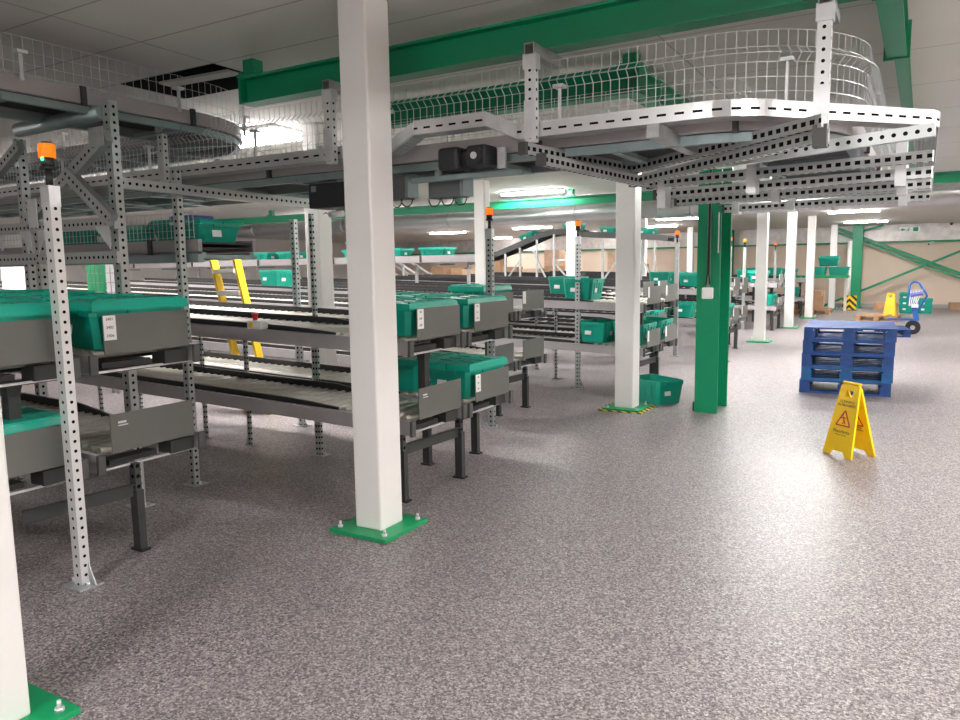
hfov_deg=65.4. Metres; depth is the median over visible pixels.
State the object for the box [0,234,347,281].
wall
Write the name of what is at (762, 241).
column
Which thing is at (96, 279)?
column
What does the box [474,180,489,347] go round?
column
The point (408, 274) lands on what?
lane
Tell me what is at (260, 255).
tote
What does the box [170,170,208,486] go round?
upright
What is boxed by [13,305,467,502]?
lane
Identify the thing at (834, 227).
column
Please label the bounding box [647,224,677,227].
ceiling light
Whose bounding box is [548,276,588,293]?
tote
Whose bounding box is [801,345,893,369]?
pallet
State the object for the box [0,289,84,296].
tote
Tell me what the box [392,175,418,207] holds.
control box
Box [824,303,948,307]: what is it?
baseboard
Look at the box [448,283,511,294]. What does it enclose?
tote
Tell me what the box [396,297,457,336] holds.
tote
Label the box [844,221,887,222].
diffuser
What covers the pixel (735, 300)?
lane
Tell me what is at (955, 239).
trim
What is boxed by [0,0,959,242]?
ceiling
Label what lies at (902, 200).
support strut
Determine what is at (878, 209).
ceiling light
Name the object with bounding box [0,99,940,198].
cable tray
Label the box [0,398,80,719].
column
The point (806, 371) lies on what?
pallet
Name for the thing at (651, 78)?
roof beam
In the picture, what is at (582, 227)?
tote
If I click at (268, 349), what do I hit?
lane
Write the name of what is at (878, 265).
wall
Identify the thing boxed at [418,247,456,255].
tote
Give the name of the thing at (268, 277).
tote
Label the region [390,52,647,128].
roof beam
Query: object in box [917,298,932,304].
tote
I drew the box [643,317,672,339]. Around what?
tote
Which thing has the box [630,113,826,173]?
support strut
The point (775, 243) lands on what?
post
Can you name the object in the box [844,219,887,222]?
ceiling light
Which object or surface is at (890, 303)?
caution sign
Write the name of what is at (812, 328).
pallet
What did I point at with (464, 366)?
tote
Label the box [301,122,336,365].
column
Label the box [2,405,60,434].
tote
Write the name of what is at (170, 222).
guard
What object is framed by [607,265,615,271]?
cardboard box
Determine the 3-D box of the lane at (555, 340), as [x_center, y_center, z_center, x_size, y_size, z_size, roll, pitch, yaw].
[-2.468,-0.626,12.267,10.888,1.488,0.748,3,8,30]
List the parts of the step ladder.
rail, rail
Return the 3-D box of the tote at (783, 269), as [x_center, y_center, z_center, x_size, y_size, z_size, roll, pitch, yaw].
[9.539,-2.687,23.006,0.420,0.266,0.626,5,9,30]
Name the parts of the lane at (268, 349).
guide rail, rail, guide rail, guide rail, rail, stop plate, stop plate, rail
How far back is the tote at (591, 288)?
9.70 m
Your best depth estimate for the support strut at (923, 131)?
3.72 m
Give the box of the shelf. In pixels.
[795,275,849,310]
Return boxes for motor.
[411,144,521,183]
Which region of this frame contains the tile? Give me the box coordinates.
[159,69,238,86]
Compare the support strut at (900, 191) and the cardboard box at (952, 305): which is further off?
the cardboard box at (952, 305)
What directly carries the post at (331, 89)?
hanging from the roof beam at (608, 22)
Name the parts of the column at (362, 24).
plate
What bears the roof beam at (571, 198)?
attached to the ceiling
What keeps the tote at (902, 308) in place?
on the floor
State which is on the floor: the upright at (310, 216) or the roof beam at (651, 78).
the upright at (310, 216)
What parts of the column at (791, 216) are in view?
plate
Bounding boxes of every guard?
[0,29,895,187]
[0,31,248,145]
[0,77,760,187]
[0,212,194,250]
[1,70,148,150]
[33,149,273,183]
[842,295,856,310]
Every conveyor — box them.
[0,72,242,185]
[0,121,882,218]
[0,239,256,259]
[40,193,308,219]
[82,254,474,283]
[467,229,674,279]
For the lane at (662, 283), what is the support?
on the floor
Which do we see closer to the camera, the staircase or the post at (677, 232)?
the post at (677, 232)
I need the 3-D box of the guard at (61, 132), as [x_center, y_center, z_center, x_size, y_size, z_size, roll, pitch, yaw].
[-3.592,-1.853,5.234,2.015,0.211,4.600,-1,7,-4]
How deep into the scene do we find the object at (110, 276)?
9.71 m
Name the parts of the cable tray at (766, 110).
joint plate, joint plate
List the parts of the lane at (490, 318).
leg, guide rail, guide rail, guide rail, rail, rail, rail, stop plate, stop plate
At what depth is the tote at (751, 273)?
17.93 m
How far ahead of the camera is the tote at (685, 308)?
13.92 m
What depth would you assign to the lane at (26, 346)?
3.75 m
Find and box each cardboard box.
[431,266,451,274]
[451,267,470,274]
[462,269,474,274]
[494,259,503,267]
[494,268,502,272]
[503,267,522,271]
[522,268,543,272]
[544,250,564,265]
[544,266,564,271]
[607,251,615,264]
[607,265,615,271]
[802,295,824,308]
[804,290,823,295]
[873,302,897,309]
[948,302,959,309]
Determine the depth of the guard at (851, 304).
24.61 m
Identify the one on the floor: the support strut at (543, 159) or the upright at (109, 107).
the upright at (109, 107)
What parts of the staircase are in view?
rail, rail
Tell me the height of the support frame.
1.379 m
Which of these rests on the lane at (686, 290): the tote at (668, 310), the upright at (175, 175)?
the tote at (668, 310)
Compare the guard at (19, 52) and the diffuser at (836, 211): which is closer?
the guard at (19, 52)
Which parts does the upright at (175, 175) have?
foot plate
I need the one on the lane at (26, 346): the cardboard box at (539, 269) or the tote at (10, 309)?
the tote at (10, 309)
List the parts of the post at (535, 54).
splice plate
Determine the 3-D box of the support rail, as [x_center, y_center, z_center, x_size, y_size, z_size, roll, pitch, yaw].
[-4.388,-0.881,6.837,5.450,0.060,0.050,3,8,30]
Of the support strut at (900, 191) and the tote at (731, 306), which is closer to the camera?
the support strut at (900, 191)
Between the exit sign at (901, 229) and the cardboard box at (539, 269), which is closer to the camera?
the exit sign at (901, 229)
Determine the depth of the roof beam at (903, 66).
5.41 m
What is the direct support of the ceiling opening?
attached to the ceiling
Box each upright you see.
[13,139,63,487]
[102,99,154,508]
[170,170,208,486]
[289,219,311,426]
[308,214,329,456]
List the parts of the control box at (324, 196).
label plate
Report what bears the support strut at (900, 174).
attached to the cable tray at (766, 110)
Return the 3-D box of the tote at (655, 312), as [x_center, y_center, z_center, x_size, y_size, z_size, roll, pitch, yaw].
[2.882,-0.769,12.851,0.432,0.274,0.626,5,9,30]
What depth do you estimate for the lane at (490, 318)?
6.43 m
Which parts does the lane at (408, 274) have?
guide rail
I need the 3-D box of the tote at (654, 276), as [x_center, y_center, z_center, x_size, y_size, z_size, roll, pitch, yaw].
[3.691,-1.646,15.098,0.420,0.266,0.626,5,9,30]
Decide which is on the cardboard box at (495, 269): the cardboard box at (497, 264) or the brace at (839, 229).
the cardboard box at (497, 264)
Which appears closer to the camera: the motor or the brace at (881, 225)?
the motor
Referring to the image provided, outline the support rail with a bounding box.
[0,254,203,266]
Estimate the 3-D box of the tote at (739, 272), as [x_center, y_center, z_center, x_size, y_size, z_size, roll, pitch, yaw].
[7.345,-2.355,20.618,0.432,0.274,0.626,5,9,30]
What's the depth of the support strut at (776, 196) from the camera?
5.18 m
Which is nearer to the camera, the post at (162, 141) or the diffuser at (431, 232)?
the post at (162, 141)
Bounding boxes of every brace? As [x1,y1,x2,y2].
[824,250,959,305]
[838,227,959,278]
[863,224,883,231]
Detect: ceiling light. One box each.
[240,124,300,147]
[430,231,465,233]
[500,188,564,195]
[512,226,551,229]
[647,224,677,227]
[656,216,697,220]
[827,208,880,213]
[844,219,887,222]
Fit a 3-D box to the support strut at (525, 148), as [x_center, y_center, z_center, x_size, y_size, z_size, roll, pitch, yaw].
[0.613,-1.185,4.420,1.092,0.093,0.052,-8,10,-44]
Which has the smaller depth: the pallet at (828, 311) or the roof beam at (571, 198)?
the roof beam at (571, 198)
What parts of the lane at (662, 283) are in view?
guide rail, guide rail, stop plate, stop plate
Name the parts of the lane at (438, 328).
leg, leg, rail, guide rail, leg, guide rail, guide rail, guide rail, rail, rail, leg, leg, deck post, stop plate, stop plate, rail, leg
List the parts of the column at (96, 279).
panel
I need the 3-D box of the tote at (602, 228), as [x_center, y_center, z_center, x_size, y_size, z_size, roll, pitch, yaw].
[3.345,-3.308,19.049,0.432,0.205,0.626,3,8,30]
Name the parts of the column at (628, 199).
plate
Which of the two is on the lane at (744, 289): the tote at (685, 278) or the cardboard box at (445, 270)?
the tote at (685, 278)
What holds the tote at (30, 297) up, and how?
on the lane at (161, 335)
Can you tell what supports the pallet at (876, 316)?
on the floor
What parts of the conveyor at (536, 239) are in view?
leg, leg, leg, leg, leg, leg, leg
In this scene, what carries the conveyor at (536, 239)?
on the floor
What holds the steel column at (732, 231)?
on the floor
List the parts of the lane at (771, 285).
guide rail, guide rail, rail, guide rail, rail, stop plate, stop plate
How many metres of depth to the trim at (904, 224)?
27.55 m
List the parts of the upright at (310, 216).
foot plate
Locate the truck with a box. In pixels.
[887,280,927,333]
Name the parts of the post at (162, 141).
splice plate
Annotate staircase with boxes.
[344,242,430,274]
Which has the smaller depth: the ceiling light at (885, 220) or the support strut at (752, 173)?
the support strut at (752, 173)
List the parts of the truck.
frame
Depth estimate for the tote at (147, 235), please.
5.97 m
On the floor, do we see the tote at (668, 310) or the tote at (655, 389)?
the tote at (655, 389)
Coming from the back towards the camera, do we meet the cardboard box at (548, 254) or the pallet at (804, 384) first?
the cardboard box at (548, 254)
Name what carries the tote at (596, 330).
on the lane at (555, 340)
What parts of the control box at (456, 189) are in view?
plate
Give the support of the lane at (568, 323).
on the floor
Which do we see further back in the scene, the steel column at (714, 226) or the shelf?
the shelf
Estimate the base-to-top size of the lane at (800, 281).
1.428 m
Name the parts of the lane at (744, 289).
guide rail, stop plate, stop plate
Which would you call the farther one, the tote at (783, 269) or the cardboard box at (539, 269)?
the cardboard box at (539, 269)
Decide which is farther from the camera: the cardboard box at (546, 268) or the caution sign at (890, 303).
the cardboard box at (546, 268)
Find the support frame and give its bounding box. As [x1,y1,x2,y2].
[0,104,122,288]
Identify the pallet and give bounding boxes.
[794,308,831,314]
[799,368,890,396]
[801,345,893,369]
[801,356,892,383]
[802,333,895,355]
[804,320,896,342]
[855,313,900,321]
[857,325,910,336]
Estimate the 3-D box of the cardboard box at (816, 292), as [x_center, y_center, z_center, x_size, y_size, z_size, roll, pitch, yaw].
[10.476,-2.109,23.405,0.500,0.162,0.400,4,9,34]
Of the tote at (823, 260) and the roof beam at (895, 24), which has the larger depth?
the tote at (823, 260)
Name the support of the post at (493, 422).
on the floor
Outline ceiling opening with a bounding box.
[122,64,242,98]
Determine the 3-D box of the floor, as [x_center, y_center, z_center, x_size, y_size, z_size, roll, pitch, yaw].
[-0.400,-0.205,14.661,32.500,0.001,34.700,3,8,30]
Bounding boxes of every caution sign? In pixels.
[823,381,875,459]
[883,293,896,315]
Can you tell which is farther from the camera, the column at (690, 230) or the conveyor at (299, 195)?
the column at (690, 230)
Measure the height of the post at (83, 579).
2.226 m
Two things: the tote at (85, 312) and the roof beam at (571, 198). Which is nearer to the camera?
the tote at (85, 312)
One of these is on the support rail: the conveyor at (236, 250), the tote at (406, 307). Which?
the conveyor at (236, 250)
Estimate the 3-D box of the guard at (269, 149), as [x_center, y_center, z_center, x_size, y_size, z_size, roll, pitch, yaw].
[-3.554,-1.841,7.572,4.054,0.230,0.060,3,8,30]
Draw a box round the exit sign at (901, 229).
[899,227,919,231]
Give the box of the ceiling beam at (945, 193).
[237,183,959,237]
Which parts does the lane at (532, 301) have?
guide rail, guide rail, leg, rail, rail, stop plate, stop plate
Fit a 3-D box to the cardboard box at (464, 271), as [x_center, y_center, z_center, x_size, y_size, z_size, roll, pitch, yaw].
[-0.315,-3.312,29.467,0.601,0.546,0.550,3,8,31]
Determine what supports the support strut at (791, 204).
attached to the conveyor at (632, 147)
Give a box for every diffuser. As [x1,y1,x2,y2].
[431,232,465,233]
[828,210,879,213]
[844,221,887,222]
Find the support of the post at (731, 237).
on the floor
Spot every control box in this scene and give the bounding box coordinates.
[309,171,344,217]
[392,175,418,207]
[428,170,472,206]
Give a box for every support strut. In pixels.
[518,141,638,174]
[536,152,649,187]
[629,132,828,186]
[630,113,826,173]
[646,123,730,168]
[646,149,933,208]
[653,141,932,199]
[672,164,907,195]
[674,177,931,205]
[715,122,935,168]
[717,182,929,214]
[722,192,929,212]
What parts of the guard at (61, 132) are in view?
guard post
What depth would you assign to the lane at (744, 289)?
14.68 m
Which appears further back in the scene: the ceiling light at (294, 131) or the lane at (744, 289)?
the lane at (744, 289)
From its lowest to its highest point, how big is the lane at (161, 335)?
1.526 m
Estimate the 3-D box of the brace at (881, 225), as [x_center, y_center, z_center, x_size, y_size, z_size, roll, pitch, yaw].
[13.344,-4.482,25.484,0.775,0.278,0.060,5,9,38]
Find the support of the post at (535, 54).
hanging from the roof beam at (608, 22)
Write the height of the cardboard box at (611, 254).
0.498 m
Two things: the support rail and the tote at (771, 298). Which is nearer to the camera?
the support rail
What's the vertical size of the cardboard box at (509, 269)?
0.559 m
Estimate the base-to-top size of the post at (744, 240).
2.176 m
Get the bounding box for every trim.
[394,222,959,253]
[411,239,959,254]
[414,224,945,253]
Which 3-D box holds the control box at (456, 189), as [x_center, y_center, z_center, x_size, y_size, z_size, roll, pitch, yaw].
[-0.198,-1.112,4.766,0.298,0.264,0.120,3,8,30]
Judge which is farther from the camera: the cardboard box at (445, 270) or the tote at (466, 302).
the cardboard box at (445, 270)
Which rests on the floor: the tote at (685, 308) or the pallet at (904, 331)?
the pallet at (904, 331)
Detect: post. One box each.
[37,141,103,592]
[155,127,169,181]
[322,79,340,164]
[482,207,501,428]
[523,42,561,142]
[570,220,584,388]
[671,230,680,356]
[730,237,731,335]
[741,239,746,329]
[773,242,776,317]
[812,0,840,148]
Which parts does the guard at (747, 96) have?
guard post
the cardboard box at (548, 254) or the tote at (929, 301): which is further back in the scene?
the cardboard box at (548, 254)
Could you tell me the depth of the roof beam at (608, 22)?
4.35 m
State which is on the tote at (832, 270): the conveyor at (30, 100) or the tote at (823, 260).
the tote at (823, 260)
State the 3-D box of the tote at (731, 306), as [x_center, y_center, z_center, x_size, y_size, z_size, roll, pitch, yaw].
[4.440,-0.921,13.873,0.432,0.274,0.626,5,9,30]
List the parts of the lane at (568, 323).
guide rail, guide rail, rail, guide rail, guide rail, stop plate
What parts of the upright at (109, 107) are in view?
foot plate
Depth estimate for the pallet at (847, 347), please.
9.16 m
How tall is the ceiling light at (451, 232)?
0.064 m
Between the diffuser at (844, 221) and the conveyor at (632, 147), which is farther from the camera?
the diffuser at (844, 221)
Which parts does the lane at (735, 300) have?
guide rail, guide rail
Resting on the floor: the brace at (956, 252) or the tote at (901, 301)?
the brace at (956, 252)
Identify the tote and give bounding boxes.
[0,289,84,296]
[0,291,131,301]
[0,299,51,321]
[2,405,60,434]
[47,294,188,349]
[63,230,105,244]
[96,225,157,241]
[147,218,244,242]
[251,252,278,259]
[259,270,291,285]
[275,251,306,258]
[395,248,413,255]
[396,291,453,298]
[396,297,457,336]
[398,351,456,391]
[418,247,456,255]
[422,293,506,327]
[429,353,507,397]
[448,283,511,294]
[518,231,540,240]
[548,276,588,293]
[562,223,586,230]
[563,278,603,299]
[579,318,614,342]
[599,226,615,232]
[613,321,656,345]
[639,374,683,404]
[641,228,659,233]
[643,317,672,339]
[649,272,673,283]
[649,309,664,316]
[664,307,671,314]
[673,301,695,316]
[679,272,696,286]
[729,303,734,317]
[736,269,748,279]
[747,270,769,281]
[767,293,776,304]
[768,267,782,275]
[782,268,797,276]
[784,287,800,296]
[814,267,827,274]
[818,256,839,265]
[828,267,849,274]
[899,292,913,298]
[899,298,913,304]
[899,305,911,312]
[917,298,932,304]
[917,304,932,313]
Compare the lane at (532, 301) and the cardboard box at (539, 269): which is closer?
the lane at (532, 301)
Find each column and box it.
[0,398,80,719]
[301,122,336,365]
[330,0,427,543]
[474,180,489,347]
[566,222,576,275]
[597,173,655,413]
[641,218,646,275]
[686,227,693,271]
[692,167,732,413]
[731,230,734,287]
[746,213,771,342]
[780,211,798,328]
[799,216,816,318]
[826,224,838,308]
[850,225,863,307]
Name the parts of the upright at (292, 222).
foot plate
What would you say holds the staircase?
on the floor
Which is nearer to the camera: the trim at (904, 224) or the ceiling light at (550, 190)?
the ceiling light at (550, 190)
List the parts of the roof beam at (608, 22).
plate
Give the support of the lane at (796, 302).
on the floor
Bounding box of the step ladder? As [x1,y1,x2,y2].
[209,259,270,414]
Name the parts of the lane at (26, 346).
deck post, stop plate, stop plate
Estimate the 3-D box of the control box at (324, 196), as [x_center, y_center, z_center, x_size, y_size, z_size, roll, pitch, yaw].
[-1.033,-1.109,5.377,0.345,0.565,0.204,3,8,30]
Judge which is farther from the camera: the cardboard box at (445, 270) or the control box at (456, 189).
the cardboard box at (445, 270)
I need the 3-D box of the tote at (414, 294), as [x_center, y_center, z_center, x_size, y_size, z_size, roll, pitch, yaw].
[-0.536,-0.441,6.250,0.432,0.235,0.626,5,9,30]
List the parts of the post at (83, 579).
beacon stem, foot plate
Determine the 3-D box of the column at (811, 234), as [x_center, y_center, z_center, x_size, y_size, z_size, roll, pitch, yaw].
[9.470,-2.655,21.413,0.430,2.903,0.443,3,8,30]
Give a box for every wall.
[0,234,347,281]
[395,239,959,303]
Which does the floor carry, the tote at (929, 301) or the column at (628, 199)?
the column at (628, 199)
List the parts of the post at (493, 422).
beacon stem, foot plate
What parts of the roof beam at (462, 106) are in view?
plate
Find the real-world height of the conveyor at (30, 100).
0.162 m
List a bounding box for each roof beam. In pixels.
[216,171,959,224]
[236,0,875,107]
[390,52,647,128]
[630,72,691,107]
[876,0,911,61]
[894,58,914,167]
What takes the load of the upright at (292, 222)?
on the floor
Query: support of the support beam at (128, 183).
attached to the upright at (109, 107)
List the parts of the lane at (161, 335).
leg, guide rail, rail, rail, rail, leg, stop plate, stop plate, rail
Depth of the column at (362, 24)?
4.39 m
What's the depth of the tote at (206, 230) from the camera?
5.73 m
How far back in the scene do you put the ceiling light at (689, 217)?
21.22 m
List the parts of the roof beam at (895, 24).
plate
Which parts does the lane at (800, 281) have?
guide rail, guide rail, rail, rail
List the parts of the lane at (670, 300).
guide rail, leg, guide rail, stop plate, stop plate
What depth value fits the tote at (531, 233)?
19.97 m
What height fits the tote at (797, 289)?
0.266 m
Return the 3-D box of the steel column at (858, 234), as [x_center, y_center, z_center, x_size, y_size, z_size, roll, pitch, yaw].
[12.989,-3.209,25.747,0.420,2.828,0.440,3,8,30]
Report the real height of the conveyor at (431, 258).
1.830 m
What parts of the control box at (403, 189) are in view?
plate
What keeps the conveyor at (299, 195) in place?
attached to the conveyor at (632, 147)
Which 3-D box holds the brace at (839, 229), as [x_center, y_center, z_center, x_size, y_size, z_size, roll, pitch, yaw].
[15.218,-3.105,24.908,6.244,2.898,0.090,3,8,30]
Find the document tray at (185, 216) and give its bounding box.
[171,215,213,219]
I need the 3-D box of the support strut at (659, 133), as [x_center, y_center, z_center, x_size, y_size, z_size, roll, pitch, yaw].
[1.205,-1.189,4.212,0.065,0.100,1.215,4,9,34]
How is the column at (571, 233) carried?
on the floor
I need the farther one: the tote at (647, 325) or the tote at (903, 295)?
the tote at (903, 295)
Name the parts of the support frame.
splice plate, short post, splice plate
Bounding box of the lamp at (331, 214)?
[328,211,344,217]
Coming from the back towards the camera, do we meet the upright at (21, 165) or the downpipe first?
the downpipe
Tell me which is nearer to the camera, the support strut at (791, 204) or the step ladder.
the support strut at (791, 204)
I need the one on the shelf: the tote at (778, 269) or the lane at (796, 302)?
the tote at (778, 269)
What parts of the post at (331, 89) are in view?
splice plate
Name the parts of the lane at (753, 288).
guide rail, deck post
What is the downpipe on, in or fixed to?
on the floor
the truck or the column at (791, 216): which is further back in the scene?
the column at (791, 216)
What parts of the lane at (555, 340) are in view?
guide rail, guide rail, rail, guide rail, guide rail, leg, rail, deck post, stop plate, stop plate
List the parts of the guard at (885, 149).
guard post, guard post, guard post, guard post, guard post, guard post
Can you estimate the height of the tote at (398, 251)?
0.179 m
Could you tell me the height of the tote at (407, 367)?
0.274 m
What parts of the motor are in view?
mount rail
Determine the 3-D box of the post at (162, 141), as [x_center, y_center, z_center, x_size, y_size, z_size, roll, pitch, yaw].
[-2.297,-1.603,5.729,0.075,0.496,0.370,3,8,30]
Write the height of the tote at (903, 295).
0.266 m
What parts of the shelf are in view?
leg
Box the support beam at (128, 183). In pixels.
[123,177,308,207]
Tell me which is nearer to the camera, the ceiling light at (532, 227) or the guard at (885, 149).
the guard at (885, 149)
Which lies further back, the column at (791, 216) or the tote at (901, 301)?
the tote at (901, 301)
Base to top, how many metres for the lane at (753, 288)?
1.428 m
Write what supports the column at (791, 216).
on the floor
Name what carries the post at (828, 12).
hanging from the roof beam at (608, 22)
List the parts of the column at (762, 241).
plate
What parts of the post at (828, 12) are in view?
splice plate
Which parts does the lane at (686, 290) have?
guide rail, guide rail, rail, guide rail, guide rail, rail, rail, rail, stop plate, stop plate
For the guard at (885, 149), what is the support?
attached to the conveyor at (632, 147)
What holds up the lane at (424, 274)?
on the floor
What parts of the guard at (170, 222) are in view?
guard post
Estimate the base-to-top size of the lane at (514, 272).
1.428 m
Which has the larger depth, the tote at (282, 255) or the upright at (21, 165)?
the tote at (282, 255)
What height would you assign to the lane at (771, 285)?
1.428 m
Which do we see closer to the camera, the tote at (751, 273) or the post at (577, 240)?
the post at (577, 240)
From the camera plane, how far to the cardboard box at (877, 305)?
24.53 m
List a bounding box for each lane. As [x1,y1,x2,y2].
[0,281,516,415]
[0,289,512,465]
[0,310,205,551]
[0,318,88,495]
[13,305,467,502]
[67,281,546,407]
[130,278,661,378]
[176,277,677,373]
[300,279,653,345]
[301,277,667,358]
[395,276,740,348]
[396,275,748,344]
[408,274,672,309]
[424,274,679,282]
[471,273,782,330]
[495,272,754,321]
[507,273,784,325]
[514,272,768,299]
[544,271,805,316]
[581,271,804,312]
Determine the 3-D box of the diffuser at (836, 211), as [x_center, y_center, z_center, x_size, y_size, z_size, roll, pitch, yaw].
[9.647,-3.825,19.280,1.200,0.030,0.200,3,8,30]
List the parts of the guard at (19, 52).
guard post, guard post, guard post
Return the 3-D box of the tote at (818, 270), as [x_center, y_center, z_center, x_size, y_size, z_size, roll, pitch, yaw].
[10.938,-2.887,24.256,0.626,0.266,0.420,3,8,30]
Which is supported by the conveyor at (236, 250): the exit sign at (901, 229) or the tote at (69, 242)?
the tote at (69, 242)
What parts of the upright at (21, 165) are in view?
foot plate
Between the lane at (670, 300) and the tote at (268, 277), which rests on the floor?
the lane at (670, 300)
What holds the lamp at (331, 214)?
attached to the control box at (324, 196)
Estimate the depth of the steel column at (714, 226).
7.99 m
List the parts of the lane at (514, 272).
guide rail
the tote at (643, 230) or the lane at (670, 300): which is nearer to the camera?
the lane at (670, 300)
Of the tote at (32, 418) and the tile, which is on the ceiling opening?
the tile
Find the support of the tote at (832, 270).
on the shelf
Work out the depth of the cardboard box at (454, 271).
29.83 m
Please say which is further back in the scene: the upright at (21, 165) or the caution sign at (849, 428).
the caution sign at (849, 428)
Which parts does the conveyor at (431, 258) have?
leg, leg, leg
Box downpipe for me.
[847,241,852,294]
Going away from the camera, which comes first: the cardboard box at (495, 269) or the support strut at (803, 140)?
the support strut at (803, 140)
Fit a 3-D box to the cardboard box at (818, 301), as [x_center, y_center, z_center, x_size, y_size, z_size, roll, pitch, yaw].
[10.438,-1.814,23.409,0.620,0.422,0.500,3,8,27]
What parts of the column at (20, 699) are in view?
plate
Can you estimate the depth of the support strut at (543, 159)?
4.32 m
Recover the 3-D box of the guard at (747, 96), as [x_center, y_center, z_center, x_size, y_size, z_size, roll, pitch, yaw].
[-1.122,-1.882,7.764,8.047,0.351,3.294,3,8,30]
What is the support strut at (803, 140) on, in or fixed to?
attached to the post at (828, 12)
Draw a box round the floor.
[6,306,959,719]
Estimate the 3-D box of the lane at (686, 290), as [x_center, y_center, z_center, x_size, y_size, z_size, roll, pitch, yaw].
[1.045,-1.097,15.877,8.520,1.428,0.746,3,8,30]

